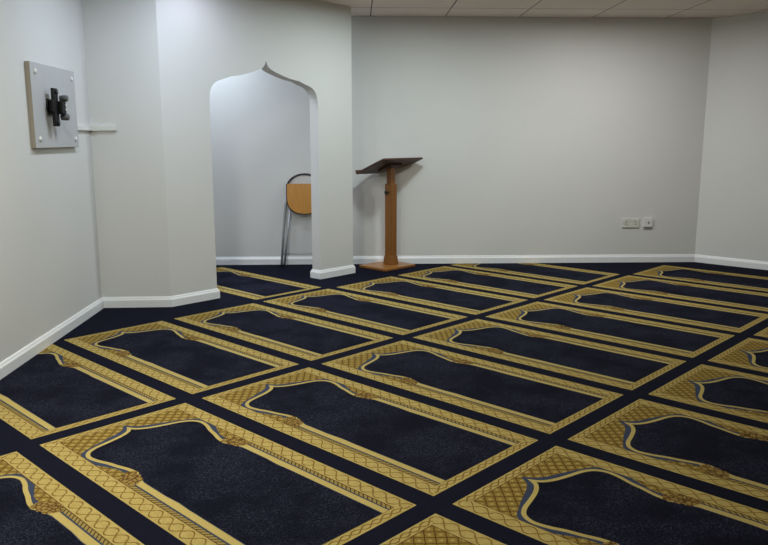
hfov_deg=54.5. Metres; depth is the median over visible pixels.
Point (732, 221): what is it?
wall
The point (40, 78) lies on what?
board
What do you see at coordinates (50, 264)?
wall
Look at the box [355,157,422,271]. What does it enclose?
lectern
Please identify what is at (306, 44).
wall partition
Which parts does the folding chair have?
frame, leg, seat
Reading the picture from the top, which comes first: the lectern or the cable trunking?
the cable trunking
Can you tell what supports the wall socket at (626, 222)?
attached to the wall at (532, 135)
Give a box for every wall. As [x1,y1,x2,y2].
[0,0,101,362]
[82,0,170,296]
[210,16,711,256]
[695,12,767,261]
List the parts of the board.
plate, head plate, wall bracket, knob, knob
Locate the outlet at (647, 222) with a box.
[643,218,652,226]
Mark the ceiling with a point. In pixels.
(425, 8)
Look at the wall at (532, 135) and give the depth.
7.67 m
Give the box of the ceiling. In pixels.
[317,0,767,17]
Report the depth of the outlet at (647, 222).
7.87 m
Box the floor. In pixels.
[0,262,767,544]
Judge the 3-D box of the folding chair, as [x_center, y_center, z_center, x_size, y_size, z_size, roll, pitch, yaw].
[-0.817,-0.542,7.691,0.515,0.952,0.152,0,10,-2]
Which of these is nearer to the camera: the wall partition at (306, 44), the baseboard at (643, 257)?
the wall partition at (306, 44)
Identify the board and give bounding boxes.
[24,61,78,147]
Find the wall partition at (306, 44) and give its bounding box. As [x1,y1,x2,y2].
[156,0,352,295]
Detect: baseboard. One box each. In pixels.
[0,298,103,379]
[102,296,171,307]
[171,288,219,306]
[216,254,694,264]
[310,265,354,278]
[694,254,767,269]
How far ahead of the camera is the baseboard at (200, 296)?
6.00 m
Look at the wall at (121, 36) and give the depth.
5.63 m
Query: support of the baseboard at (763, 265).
attached to the wall at (732, 221)
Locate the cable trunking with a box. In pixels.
[77,124,116,130]
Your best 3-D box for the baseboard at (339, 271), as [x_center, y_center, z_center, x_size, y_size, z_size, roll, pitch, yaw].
[-0.491,-0.014,7.201,0.150,0.082,0.468,10,14,43]
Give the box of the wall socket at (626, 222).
[622,218,639,227]
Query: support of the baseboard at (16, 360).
attached to the wall at (50, 264)
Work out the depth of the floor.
3.57 m
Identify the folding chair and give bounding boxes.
[281,173,311,266]
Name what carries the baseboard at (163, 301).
attached to the wall at (121, 36)

